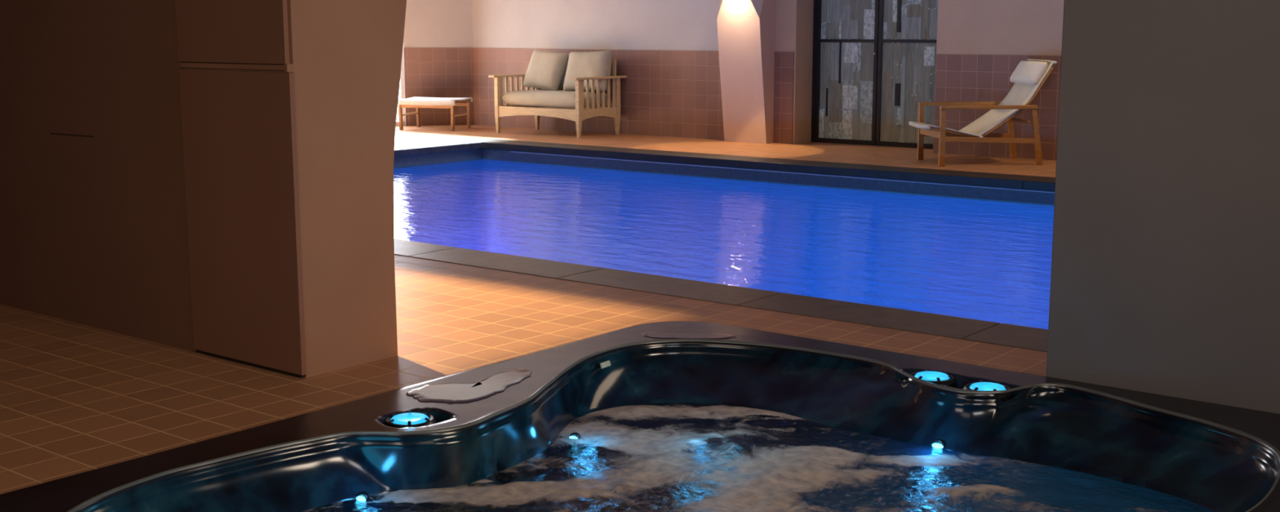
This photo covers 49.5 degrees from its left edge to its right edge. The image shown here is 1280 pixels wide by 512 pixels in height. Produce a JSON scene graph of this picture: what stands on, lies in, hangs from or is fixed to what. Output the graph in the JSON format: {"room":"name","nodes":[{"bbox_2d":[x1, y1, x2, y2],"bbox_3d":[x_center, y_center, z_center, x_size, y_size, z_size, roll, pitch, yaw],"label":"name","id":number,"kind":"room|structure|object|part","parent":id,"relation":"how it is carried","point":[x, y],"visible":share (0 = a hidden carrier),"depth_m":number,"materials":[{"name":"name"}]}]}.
{"room":"indoor pool spa","nodes":[
{"label":"indoor pool spa","id":0,"kind":"room"},
{"bbox_2d":[0,0,195,351],"bbox_3d":[-6.396,-1.564,9.649,11.800,2.750,0.480,7,12,38],"label":"wall","id":1,"kind":"structure","parent":0,"point":[94,230],"depth_m":6.37,"materials":[{"name":"beige paint"}]},
{"bbox_2d":[50,133,93,137],"bbox_3d":[-2.649,-0.564,6.465,0.380,0.007,0.002,7,12,38],"label":"trim","id":2,"kind":"structure","parent":1,"relation":"attached to","point":[51,133],"depth_m":6.46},
{"bbox_2d":[403,0,472,125],"bbox_3d":[-2.896,-3.248,19.799,0.985,2.750,0.200,-3,10,-15],"label":"wall","id":3,"kind":"structure","parent":0,"point":[428,24],"depth_m":19.70,"materials":[{"name":"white paint"}]},
{"bbox_2d":[403,47,474,125],"bbox_3d":[-2.867,-2.418,19.832,0.985,1.100,0.014,-3,10,-15],"label":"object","id":4,"kind":"structure","parent":3,"relation":"attached to","point":[428,72],"depth_m":19.82,"materials":[{"name":"tile"}]},
{"bbox_2d":[0,124,1056,493],"bbox_3d":[-1.516,-0.157,9.899,19.400,0.120,17.800,7,12,38],"label":"floor","id":5,"kind":"structure","parent":0,"point":[75,397],"depth_m":6.08,"materials":[{"name":"tile"}]},
{"bbox_2d":[182,0,406,377],"bbox_3d":[-1.347,-0.961,5.970,0.743,2.750,0.938,7,12,38],"label":"wall pier","id":6,"kind":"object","parent":5,"relation":"on","point":[345,55],"visible":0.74,"depth_m":5.67,"materials":[{"name":"beige paint"}]},
{"bbox_2d":[174,0,306,377],"bbox_3d":[-1.647,-0.890,5.595,0.746,2.728,0.032,7,12,38],"label":"door","id":7,"kind":"structure","parent":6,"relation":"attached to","point":[239,127],"depth_m":5.66,"materials":[{"name":"brown wood"}]},
{"bbox_3d":[-1.654,-1.510,5.502,0.724,1.474,0.022,7,12,38],"label":"door","id":8,"kind":"part","parent":7,"relation":"part of","materials":[{"name":"brown wood"}]},
{"bbox_2d":[397,96,472,130],"bbox_3d":[-2.838,-1.971,19.203,0.880,0.425,0.616,3,10,17],"label":"footstool","id":9,"kind":"object","parent":5,"relation":"on","point":[415,102],"visible":0.97,"depth_m":19.00,"materials":[{"name":"white fabric"}]},
{"bbox_3d":[-3.289,-1.935,19.062,0.044,0.401,0.055,3,10,17],"label":"leg","id":10,"kind":"part","parent":9,"relation":"part of","materials":[{"name":"brown wood"}]},
{"bbox_3d":[-3.132,-2.019,19.572,0.044,0.401,0.055,3,10,17],"label":"leg","id":11,"kind":"part","parent":9,"relation":"part of","materials":[{"name":"brown wood"}]},
{"bbox_3d":[-2.917,-2.040,18.930,0.770,0.040,0.022,3,10,17],"label":"rail","id":12,"kind":"part","parent":9,"relation":"part of","materials":[{"name":"brown wood"}]},
{"bbox_3d":[-2.838,-2.139,19.175,0.880,0.086,0.616,3,10,17],"label":"sling seat","id":13,"kind":"part","parent":9,"relation":"part of","materials":[{"name":"white fabric"}]},
{"bbox_3d":[-2.543,-1.899,18.838,0.044,0.401,0.055,3,10,17],"label":"leg","id":14,"kind":"part","parent":9,"relation":"part of","materials":[{"name":"brown wood"}]},
{"bbox_3d":[-2.759,-2.125,19.440,0.770,0.040,0.022,3,10,17],"label":"rail","id":15,"kind":"part","parent":9,"relation":"part of","materials":[{"name":"brown wood"}]},
{"bbox_3d":[-2.460,-2.128,19.061,0.030,0.040,0.580,3,10,17],"label":"rail","id":16,"kind":"part","parent":9,"relation":"part of","materials":[{"name":"brown wood"}]},
{"bbox_3d":[-2.386,-1.983,19.348,0.044,0.401,0.055,3,10,17],"label":"leg","id":17,"kind":"part","parent":9,"relation":"part of","materials":[{"name":"brown wood"}]},
{"bbox_2d":[488,53,626,137],"bbox_3d":[-1.087,-2.131,18.260,1.555,1.044,0.995,7,12,38],"label":"sofa","id":18,"kind":"object","parent":5,"relation":"on","point":[578,105],"visible":0.62,"depth_m":18.03,"materials":[{"name":"beige fabric"}]},
{"bbox_3d":[-1.888,-2.001,18.422,0.064,0.735,0.064,7,12,38],"label":"leg","id":19,"kind":"part","parent":18,"relation":"part of","materials":[{"name":"brown wood"}]},
{"bbox_3d":[-1.651,-2.429,18.668,0.110,0.030,0.995,7,12,38],"label":"armrest","id":20,"kind":"part","parent":18,"relation":"part of","materials":[{"name":"brown wood"}]},
{"bbox_3d":[-1.411,-2.099,19.011,0.064,0.735,0.064,7,12,38],"label":"leg","id":21,"kind":"part","parent":18,"relation":"part of","materials":[{"name":"brown wood"}]},
{"bbox_2d":[523,49,568,90],"bbox_3d":[-1.259,-2.478,18.501,0.658,0.536,0.318,8,13,42],"label":"pillow","id":22,"kind":"object","parent":18,"relation":"on","point":[545,69],"visible":1,"depth_m":18.36,"materials":[{"name":"beige fabric"}]},
{"bbox_2d":[502,89,607,107],"bbox_3d":[-1.105,-2.071,18.246,1.360,0.204,0.715,7,12,38],"label":"seat cushion","id":23,"kind":"object","parent":18,"relation":"on","point":[523,98],"depth_m":17.94,"materials":[{"name":"beige fabric"}]},
{"bbox_2d":[534,53,612,90],"bbox_3d":[-0.901,-2.454,18.442,1.345,0.500,0.134,7,2,38],"label":"cushion","id":24,"kind":"object","parent":18,"relation":"on","point":[608,87],"depth_m":18.28,"materials":[{"name":"beige fabric"}]},
{"bbox_3d":[-0.858,-2.324,18.519,1.375,0.621,0.050,7,12,38],"label":"frame","id":25,"kind":"part","parent":18,"relation":"part of","materials":[{"name":"brown wood"}]},
{"bbox_3d":[-0.775,-1.856,17.544,0.064,0.735,0.064,7,12,38],"label":"leg","id":26,"kind":"part","parent":18,"relation":"part of","materials":[{"name":"brown wood"}]},
{"bbox_2d":[563,50,612,90],"bbox_3d":[-0.685,-2.404,18.048,0.698,0.533,0.316,6,11,35],"label":"pillow","id":27,"kind":"object","parent":18,"relation":"on","point":[591,64],"visible":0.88,"depth_m":17.93,"materials":[{"name":"beige fabric"}]},
{"bbox_3d":[-0.523,-2.283,17.778,0.110,0.030,0.995,7,12,38],"label":"armrest","id":28,"kind":"part","parent":18,"relation":"part of","materials":[{"name":"brown wood"}]},
{"bbox_3d":[-0.298,-1.954,18.133,0.064,0.735,0.064,7,12,38],"label":"leg","id":29,"kind":"part","parent":18,"relation":"part of","materials":[{"name":"brown wood"}]},
{"bbox_2d":[0,320,1279,511],"bbox_3d":[0.234,1.137,4.264,3.160,0.962,3.670,7,12,38],"label":"hot tub","id":30,"kind":"object","parent":5,"relation":"in","point":[1216,457],"visible":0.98,"depth_m":4.98,"materials":[{"name":"black plastic"}]},
{"bbox_2d":[356,491,369,501],"bbox_3d":[-0.917,0.801,4.576,0.043,0.043,0.032,7,12,38],"label":"underwater light","id":31,"kind":"object","parent":30,"relation":"attached to","point":[361,495],"depth_m":4.57,"materials":[{"name":"blue plastic"}]},
{"bbox_2d":[406,368,532,404],"bbox_3d":[-0.613,0.492,5.294,0.312,0.002,0.606,7,12,38],"label":"puddle","id":32,"kind":"object","parent":30,"relation":"on","point":[446,393],"visible":1,"depth_m":5.23,"materials":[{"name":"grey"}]},
{"bbox_2d":[568,431,580,439],"bbox_3d":[-0.249,0.690,5.249,0.043,0.043,0.032,7,12,38],"label":"underwater light","id":33,"kind":"object","parent":30,"relation":"attached to","point":[574,435],"depth_m":5.24,"materials":[{"name":"blue plastic"}]},
{"bbox_2d":[641,330,736,338],"bbox_3d":[0.215,0.351,6.139,0.425,0.002,0.147,1,9,7],"label":"puddle","id":34,"kind":"object","parent":30,"relation":"on","point":[660,334],"visible":1,"depth_m":6.14,"materials":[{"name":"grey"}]},
{"bbox_2d":[301,402,1213,511],"bbox_3d":[0.175,0.864,4.131,2.469,0.049,2.865,7,12,38],"label":"water","id":35,"kind":"object","parent":30,"relation":"in","point":[660,456],"visible":0.99,"depth_m":4.80,"materials":[{"name":"blue liquid"}]},
{"bbox_2d":[932,439,945,448],"bbox_3d":[1.099,0.700,5.118,0.046,0.046,0.034,7,12,38],"label":"underwater light","id":36,"kind":"object","parent":30,"relation":"attached to","point":[936,443],"depth_m":5.11,"materials":[{"name":"blue plastic"}]},
{"bbox_2d":[393,148,1054,329],"bbox_3d":[1.171,0.426,10.933,12.960,1.485,6.200,7,12,38],"label":"swimming pool","id":37,"kind":"object","parent":5,"relation":"in","point":[652,261],"visible":0.08,"depth_m":14.51,"materials":[{"name":"blue tile"}]},
{"bbox_2d":[394,140,481,156],"bbox_3d":[1.170,-0.335,10.807,13.560,0.079,5.938,7,12,38],"label":"pool coping","id":38,"kind":"object","parent":37,"relation":"on","point":[453,145],"visible":0.19,"depth_m":16.50},
{"bbox_2d":[394,238,1048,351],"bbox_3d":[-0.819,0.073,8.354,13.558,0.079,0.430,7,12,38],"label":"pool coping","id":39,"kind":"object","parent":37,"relation":"on","point":[951,326],"visible":0.35,"depth_m":7.23},
{"bbox_2d":[393,158,1053,326],"bbox_3d":[1.171,-0.173,10.834,12.724,0.001,5.964,7,12,38],"label":"pool water","id":40,"kind":"object","parent":37,"relation":"in","point":[516,167],"visible":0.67,"depth_m":12.74,"materials":[{"name":"blue liquid"}]},
{"bbox_2d":[460,137,1055,191],"bbox_3d":[3.159,-0.744,13.261,13.558,0.079,0.430,7,12,38],"label":"pool coping","id":41,"kind":"object","parent":37,"relation":"on","point":[972,178],"visible":0.82,"depth_m":14.35},
{"bbox_3d":[3.219,-0.640,12.964,12.240,0.006,0.004,7,12,38],"label":"waterline trim","id":42,"kind":"part","parent":37,"relation":"part of","materials":[{"name":"blue tile"}]},
{"bbox_2d":[908,58,1057,166],"bbox_3d":[3.514,-1.492,14.335,1.316,1.063,0.745,-1,9,-6],"label":"lounge chair","id":43,"kind":"object","parent":5,"relation":"on","point":[1027,77],"visible":1,"depth_m":14.16,"materials":[{"name":"orange wood"}]},
{"bbox_3d":[2.970,-1.314,14.653,0.062,0.600,0.035,-1,9,-6],"label":"leg","id":44,"kind":"part","parent":43,"relation":"part of","materials":[{"name":"orange wood"}]},
{"bbox_3d":[3.004,-1.273,14.312,0.028,0.075,0.690,-1,9,-6],"label":"rail","id":45,"kind":"part","parent":43,"relation":"part of","materials":[{"name":"orange wood"}]},
{"bbox_3d":[3.048,-1.202,13.977,0.062,0.600,0.035,-1,9,-6],"label":"leg","id":46,"kind":"part","parent":43,"relation":"part of","materials":[{"name":"orange wood"}]},
{"bbox_3d":[3.181,-1.247,14.036,0.534,0.122,0.022,-1,9,-6],"label":"seat rail","id":47,"kind":"part","parent":43,"relation":"part of","materials":[{"name":"orange wood"}]},
{"bbox_3d":[3.437,-1.609,14.658,1.010,0.040,0.055,-1,9,-6],"label":"armrest","id":48,"kind":"part","parent":43,"relation":"part of","materials":[{"name":"orange wood"}]},
{"bbox_3d":[3.467,-1.284,14.716,0.951,0.080,0.028,-1,9,-6],"label":"rail","id":49,"kind":"part","parent":43,"relation":"part of","materials":[{"name":"orange wood"}]},
{"bbox_3d":[3.515,-1.497,13.982,1.010,0.040,0.055,-1,9,-6],"label":"armrest","id":50,"kind":"part","parent":43,"relation":"part of","materials":[{"name":"orange wood"}]},
{"bbox_3d":[3.545,-1.172,14.039,0.951,0.080,0.028,-1,9,-6],"label":"rail","id":51,"kind":"part","parent":43,"relation":"part of","materials":[{"name":"orange wood"}]},
{"bbox_3d":[3.951,-1.328,14.764,0.144,0.597,0.035,-1,9,-6],"label":"leg","id":52,"kind":"part","parent":43,"relation":"part of","materials":[{"name":"orange wood"}]},
{"bbox_3d":[3.828,-1.569,14.037,0.755,0.745,0.022,-1,9,-6],"label":"rail","id":53,"kind":"part","parent":43,"relation":"part of","materials":[{"name":"orange wood"}]},
{"bbox_3d":[3.908,-1.414,14.393,0.030,0.030,0.690,-1,9,-6],"label":"rail","id":54,"kind":"part","parent":43,"relation":"part of","materials":[{"name":"orange wood"}]},
{"bbox_2d":[1009,60,1047,84],"bbox_3d":[4.009,-1.896,14.325,0.113,0.270,0.650,31,5,-10],"label":"cushion","id":55,"kind":"object","parent":43,"relation":"on","point":[1027,72],"depth_m":14.16,"materials":[{"name":"white fabric"}]},
{"bbox_3d":[4.030,-1.216,14.088,0.144,0.597,0.035,-1,9,-6],"label":"leg","id":56,"kind":"part","parent":43,"relation":"part of","materials":[{"name":"orange wood"}]},
{"bbox_2d":[471,0,795,51],"bbox_3d":[-0.215,-2.993,18.238,5.420,2.750,0.200,7,12,38],"label":"wall","id":57,"kind":"structure","parent":0,"point":[612,24],"depth_m":18.27,"materials":[{"name":"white paint"}]},
{"bbox_2d":[472,47,794,143],"bbox_3d":[-0.281,-2.165,18.290,5.420,1.100,0.014,7,12,38],"label":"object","id":58,"kind":"structure","parent":57,"relation":"attached to","point":[674,93],"depth_m":17.89,"materials":[{"name":"tile"}]},
{"bbox_2d":[716,0,775,143],"bbox_3d":[1.266,-2.741,16.702,0.618,2.750,0.820,7,12,38],"label":"column","id":59,"kind":"structure","parent":0,"point":[746,28],"depth_m":16.69,"materials":[{"name":"paint"}]},
{"bbox_2d":[792,0,813,143],"bbox_3d":[1.912,-2.745,16.723,0.220,2.750,0.460,7,12,38],"label":"wall reveal","id":60,"kind":"structure","parent":0,"point":[804,9],"depth_m":16.70,"materials":[{"name":"beige paint"}]},
{"bbox_2d":[933,0,1063,146],"bbox_3d":[7.197,-2.070,12.610,9.520,2.750,0.650,7,12,38],"label":"wall","id":61,"kind":"structure","parent":0,"point":[968,27],"depth_m":14.84,"materials":[{"name":"beige paint"}]},
{"bbox_2d":[810,0,937,148],"bbox_3d":[2.898,-2.580,16.178,2.035,2.600,0.090,7,12,38],"label":"door","id":62,"kind":"structure","parent":61,"relation":"in","point":[873,61],"depth_m":16.38,"materials":[{"name":"black glass"}]},
{"bbox_3d":[2.908,-2.582,16.190,2.035,2.600,0.060,7,12,38],"label":"frame","id":63,"kind":"part","parent":62,"relation":"part of","materials":[{"name":"black metal"}]},
{"bbox_3d":[2.474,-2.603,16.533,0.740,2.430,0.032,7,12,38],"label":"art glass","id":64,"kind":"part","parent":62,"relation":"part of","materials":[{"name":"grey glass"}]},
{"bbox_3d":[3.234,-2.504,15.933,1.003,2.430,0.032,7,12,38],"label":"art glass","id":65,"kind":"part","parent":62,"relation":"part of","materials":[{"name":"grey glass"}]},
{"bbox_2d":[933,53,1061,159],"bbox_3d":[6.994,-1.211,12.486,9.510,1.095,0.014,7,12,38],"label":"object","id":66,"kind":"structure","parent":61,"relation":"attached to","point":[959,77],"depth_m":14.99,"materials":[{"name":"ceramic"}]},
{"bbox_2d":[1045,0,1279,413],"bbox_3d":[3.424,-0.634,3.962,4.463,2.750,0.295,7,12,38],"label":"wall","id":67,"kind":"structure","parent":0,"point":[1165,273],"depth_m":5.05,"materials":[{"name":"grey paint"}]},
{"bbox_3d":[-4.923,-4.315,19.065,2.058,0.400,2.712,7,12,38],"label":"wall","id":68,"kind":"structure","parent":0,"visible":0},
{"bbox_2d":[395,46,404,125],"bbox_3d":[-4.924,-2.961,19.299,3.214,2.350,0.060,-3,10,-15],"label":"window","id":69,"kind":"structure","parent":68,"relation":"in","point":[401,95],"depth_m":19.80,"materials":[{"name":"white glass"}]},
{"bbox_3d":[-4.924,-2.961,19.299,3.114,2.230,0.010,-3,10,-15],"label":"glass","id":70,"kind":"part","parent":69,"relation":"part of","materials":[{"name":"white glass"}]}
]}

